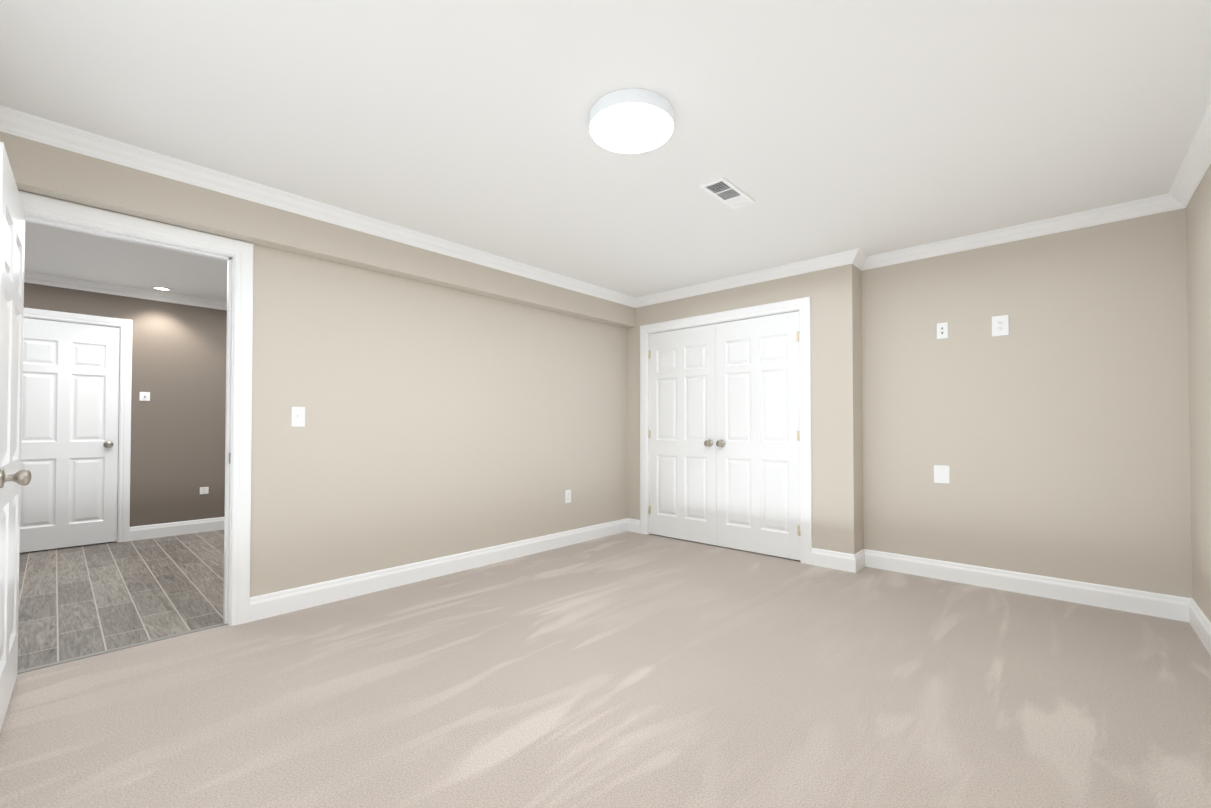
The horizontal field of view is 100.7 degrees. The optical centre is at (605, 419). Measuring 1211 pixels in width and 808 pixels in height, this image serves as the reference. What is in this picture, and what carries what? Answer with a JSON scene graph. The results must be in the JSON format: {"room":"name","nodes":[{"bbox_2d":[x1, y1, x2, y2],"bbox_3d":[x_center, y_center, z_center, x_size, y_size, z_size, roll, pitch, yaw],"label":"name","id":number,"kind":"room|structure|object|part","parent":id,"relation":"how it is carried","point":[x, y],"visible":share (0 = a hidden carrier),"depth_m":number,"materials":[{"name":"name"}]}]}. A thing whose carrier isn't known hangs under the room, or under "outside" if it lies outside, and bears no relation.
{"room":"empty bedroom","nodes":[
{"label":"empty bedroom","id":0,"kind":"room"},
{"bbox_2d":[17,530,223,670],"bbox_3d":[-3.534,1.192,3.966,3.775,0.100,4.440,-1,-1,42],"label":"floor","id":1,"kind":"structure","parent":0,"point":[77,601],"depth_m":3.24,"materials":[{"name":"grey tile"}]},
{"bbox_2d":[17,623,226,673],"bbox_3d":[-2.348,1.118,2.473,0.034,0.004,0.784,-1,-1,42],"label":"threshold","id":2,"kind":"object","parent":1,"relation":"on","point":[107,651],"depth_m":2.43,"materials":[{"name":"grey"}]},
{"bbox_2d":[24,282,226,526],"bbox_3d":[-4.515,-0.040,4.878,0.120,2.390,4.440,-1,-1,42],"label":"wall","id":3,"kind":"structure","parent":0,"point":[178,426],"depth_m":5.00,"materials":[{"name":"brown paint"}]},
{"bbox_2d":[19,318,119,552],"bbox_3d":[-4.807,0.136,4.452,0.105,2.005,0.704,-1,-1,42],"label":"hall door","id":4,"kind":"structure","parent":3,"relation":"in","point":[70,419],"depth_m":4.49,"materials":[{"name":"white wood"}]},
{"bbox_3d":[-4.602,0.234,4.650,0.070,0.066,0.066,-1,-1,42],"label":"hall door knob","id":5,"kind":"part","parent":4,"relation":"part of","materials":[{"name":"silver metal"}]},
{"bbox_2d":[23,308,131,541],"bbox_3d":[-4.859,0.099,4.499,0.158,2.101,0.872,-1,-1,42],"label":"door frame","id":6,"kind":"structure","parent":3,"relation":"attached to","point":[124,440],"depth_m":4.73,"materials":[{"name":"white wood"}]},
{"bbox_2d":[24,271,226,309],"bbox_3d":[-4.444,-1.205,4.831,0.072,0.080,4.200,-1,-1,42],"label":"crown molding","id":7,"kind":"structure","parent":3,"relation":"attached to","point":[61,282],"depth_m":4.68,"materials":[{"name":"white wood"}]},
{"bbox_2d":[139,392,149,400],"bbox_3d":[-4.448,-0.221,4.848,0.024,0.085,0.075,-1,-1,42],"label":"light switch","id":8,"kind":"object","parent":3,"relation":"attached to","point":[144,396],"visible":1,"depth_m":4.85,"materials":[{"name":"white plastic"}]},
{"bbox_2d":[129,517,223,540],"bbox_3d":[-3.792,1.100,5.553,0.016,0.132,2.144,-1,-1,42],"label":"baseboard","id":9,"kind":"structure","parent":3,"relation":"attached to","point":[170,529],"depth_m":4.99,"materials":[{"name":"white wood"}]},
{"bbox_2d":[200,487,208,493],"bbox_3d":[-4.141,0.736,5.181,0.009,0.072,0.072,-1,-1,42],"label":"outlet","id":10,"kind":"object","parent":3,"relation":"attached to","point":[204,490],"visible":1,"depth_m":5.18,"materials":[{"name":"white plastic"}]},
{"bbox_2d":[0,132,634,596],"bbox_3d":[-1.154,-0.057,3.689,0.170,2.390,5.710,-1,-1,42],"label":"wall","id":11,"kind":"structure","parent":0,"point":[452,406],"depth_m":3.40,"materials":[{"name":"beige paint"}]},
{"bbox_2d":[0,142,30,731],"bbox_3d":[-2.243,0.098,1.917,0.778,2.005,0.105,-1,-1,44],"label":"bedroom door","id":12,"kind":"structure","parent":11,"relation":"in","point":[12,234],"depth_m":1.88,"materials":[{"name":"white wood"}]},
{"bbox_3d":[-1.996,0.198,1.700,0.066,0.066,0.070,-1,-1,44],"label":"bedroom door knob","id":13,"kind":"part","parent":12,"relation":"part of","materials":[{"name":"silver metal"}]},
{"bbox_2d":[18,190,253,625],"bbox_3d":[-2.356,0.065,2.495,0.158,2.111,0.966,-1,-1,42],"label":"door frame","id":14,"kind":"structure","parent":11,"relation":"attached to","point":[236,255],"depth_m":2.75,"materials":[{"name":"white wood"}]},
{"bbox_2d":[291,407,304,426],"bbox_3d":[-1.822,-0.015,2.980,0.016,0.118,0.072,-1,-1,42],"label":"bedroom light switch","id":15,"kind":"object","parent":11,"relation":"attached to","point":[297,416],"visible":1,"depth_m":2.98,"materials":[{"name":"white plastic"}]},
{"bbox_2d":[0,105,635,307],"bbox_3d":[-1.286,-1.217,3.382,0.072,0.080,4.813,-1,-1,42],"label":"crown molding","id":16,"kind":"structure","parent":11,"relation":"attached to","point":[13,122],"depth_m":2.71,"materials":[{"name":"white wood"}]},
{"bbox_2d":[250,518,629,621],"bbox_3d":[-0.873,1.077,4.006,0.016,0.132,3.285,-1,-1,42],"label":"baseboard","id":17,"kind":"structure","parent":11,"relation":"attached to","point":[268,605],"depth_m":3.48,"materials":[{"name":"white wood"}]},
{"bbox_2d":[565,490,570,502],"bbox_3d":[-0.343,0.706,4.600,0.006,0.118,0.072,-1,-1,42],"label":"outlet","id":18,"kind":"object","parent":11,"relation":"attached to","point":[566,496],"visible":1,"depth_m":4.59,"materials":[{"name":"white plastic"}]},
{"bbox_2d":[0,531,1210,807],"bbox_3d":[0.289,1.168,2.354,4.047,0.100,5.710,-1,-1,42],"label":"floor carpet","id":19,"kind":"object","parent":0,"point":[628,669],"visible":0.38,"depth_m":1.99,"materials":[{"name":"beige carpet"}]},
{"bbox_2d":[0,0,1210,301],"bbox_3d":[-1.358,-1.332,3.386,7.822,0.150,6.460,-1,-1,42],"label":"ceiling","id":20,"kind":"structure","parent":0,"point":[816,128],"depth_m":2.09,"materials":[{"name":"white paint"}]},
{"bbox_2d":[151,286,171,290],"bbox_3d":[-4.227,-1.243,4.782,0.152,0.006,0.152,-1,-1,42],"label":"recessed light","id":21,"kind":"object","parent":20,"relation":"in","point":[160,288],"visible":0.98,"depth_m":4.78,"materials":[{"name":"white"}]},
{"bbox_2d":[590,88,672,152],"bbox_3d":[0.109,-1.239,2.111,0.350,0.073,0.350,-1,-1,42],"label":"ceiling light fixture","id":22,"kind":"object","parent":20,"relation":"attached to","point":[633,120],"visible":1,"depth_m":2.04,"materials":[{"name":"white"}]},
{"bbox_2d":[700,177,754,208],"bbox_3d":[0.687,-1.259,2.807,0.140,0.012,0.368,-1,-1,42],"label":"ceiling vent","id":23,"kind":"object","parent":20,"relation":"in","point":[727,192],"visible":0.98,"depth_m":2.79,"materials":[{"name":"white metal"}]},
{"bbox_2d":[627,267,836,551],"bbox_3d":[1.036,-0.044,4.585,2.080,2.390,0.120,-1,-1,42],"label":"wall","id":24,"kind":"structure","parent":0,"point":[818,287],"depth_m":3.96,"materials":[{"name":"beige paint"}]},
{"bbox_2d":[648,324,716,544],"bbox_3d":[0.707,0.140,4.794,0.762,2.007,0.105,-1,-1,42],"label":"closet door","id":25,"kind":"structure","parent":24,"relation":"in","point":[682,433],"depth_m":4.79,"materials":[{"name":"white wood"}]},
{"bbox_3d":[0.932,0.218,4.563,0.066,0.066,0.070,-1,-1,42],"label":"knob","id":26,"kind":"part","parent":25,"relation":"part of","materials":[{"name":"silver metal"}]},
{"bbox_2d":[640,297,811,564],"bbox_3d":[1.034,0.095,4.585,1.711,2.113,0.158,-1,-1,42],"label":"trim","id":27,"kind":"structure","parent":24,"relation":"attached to","point":[802,306],"depth_m":4.14,"materials":[{"name":"white wood"}]},
{"bbox_2d":[636,248,867,307],"bbox_3d":[1.122,-1.201,4.405,2.073,0.080,0.089,-1,-1,42],"label":"crown molding","id":28,"kind":"structure","parent":24,"relation":"attached to","point":[856,257],"depth_m":4.22,"materials":[{"name":"white wood"}]},
{"bbox_2d":[716,311,800,560],"bbox_3d":[1.272,0.132,4.278,0.762,2.007,0.105,-1,-1,42],"label":"closet door","id":29,"kind":"structure","parent":24,"relation":"in","point":[757,438],"depth_m":4.27,"materials":[{"name":"white wood"}]},
{"bbox_3d":[1.023,0.217,4.481,0.066,0.066,0.070,-1,-1,42],"label":"knob","id":30,"kind":"part","parent":29,"relation":"part of","materials":[{"name":"silver metal"}]},
{"bbox_2d":[811,548,861,572],"bbox_3d":[1.740,1.074,3.835,0.324,0.132,0.016,-1,-1,42],"label":"baseboard","id":31,"kind":"structure","parent":24,"relation":"attached to","point":[848,562],"depth_m":3.82,"materials":[{"name":"white wood"}]},
{"bbox_2d":[835,264,862,553],"bbox_3d":[1.887,-0.054,3.885,0.120,2.390,0.233,-1,-1,42],"label":"wall","id":32,"kind":"structure","parent":0,"point":[849,444],"depth_m":3.81,"materials":[{"name":"beige paint"}]},
{"bbox_2d":[861,208,1191,597],"bbox_3d":[2.771,-0.058,3.606,1.802,2.390,0.544,-1,-1,42],"label":"wall","id":33,"kind":"structure","parent":0,"point":[1052,429],"depth_m":3.22,"materials":[{"name":"beige paint"}]},
{"bbox_2d":[934,465,949,483],"bbox_3d":[2.392,0.391,3.571,0.094,0.127,0.008,-1,-1,42],"label":"electrical outlet cover","id":34,"kind":"object","parent":33,"relation":"attached to","point":[941,473],"visible":1,"depth_m":3.57,"materials":[{"name":"white plastic"}]},
{"bbox_2d":[937,322,947,338],"bbox_3d":[2.398,-0.632,3.576,0.067,0.114,0.015,-1,-1,42],"label":"outlet","id":35,"kind":"object","parent":33,"relation":"attached to","point":[942,330],"visible":1,"depth_m":3.58,"materials":[{"name":"white plastic"}]},
{"bbox_2d":[992,315,1008,336],"bbox_3d":[2.640,-0.626,3.359,0.090,0.135,0.009,-1,-1,42],"label":"outlet","id":36,"kind":"object","parent":33,"relation":"attached to","point":[1000,325],"visible":1,"depth_m":3.35,"materials":[{"name":"white plastic"}]},
{"bbox_2d":[858,194,1171,270],"bbox_3d":[2.569,-1.217,3.374,1.600,0.080,0.096,-1,-1,42],"label":"crown molding","id":37,"kind":"structure","parent":33,"relation":"attached to","point":[1155,204],"depth_m":3.25,"materials":[{"name":"white wood"}]},
{"bbox_2d":[862,549,1185,621],"bbox_3d":[2.610,1.067,3.356,1.640,0.132,0.016,-1,-1,42],"label":"baseboard","id":38,"kind":"structure","parent":33,"relation":"attached to","point":[1172,607],"depth_m":3.21,"materials":[{"name":"white wood"}]},
{"bbox_2d":[1186,164,1210,621],"bbox_3d":[1.597,-0.098,0.893,0.120,2.390,5.286,-1,-1,42],"label":"wall","id":39,"kind":"structure","parent":0,"point":[1198,227],"depth_m":2.57,"materials":[{"name":"beige paint"}]},
{"bbox_2d":[1164,100,1210,210],"bbox_3d":[1.527,-1.252,0.975,0.072,0.080,5.046,-1,-1,42],"label":"crown molding","id":40,"kind":"structure","parent":39,"relation":"attached to","point":[1196,162],"depth_m":2.46,"materials":[{"name":"white wood"}]},
{"bbox_2d":[1182,597,1210,655],"bbox_3d":[1.547,1.031,0.923,0.016,0.132,5.046,-1,-1,42],"label":"baseboard","id":41,"kind":"structure","parent":39,"relation":"attached to","point":[1197,619],"depth_m":2.60,"materials":[{"name":"white wood"}]}
]}

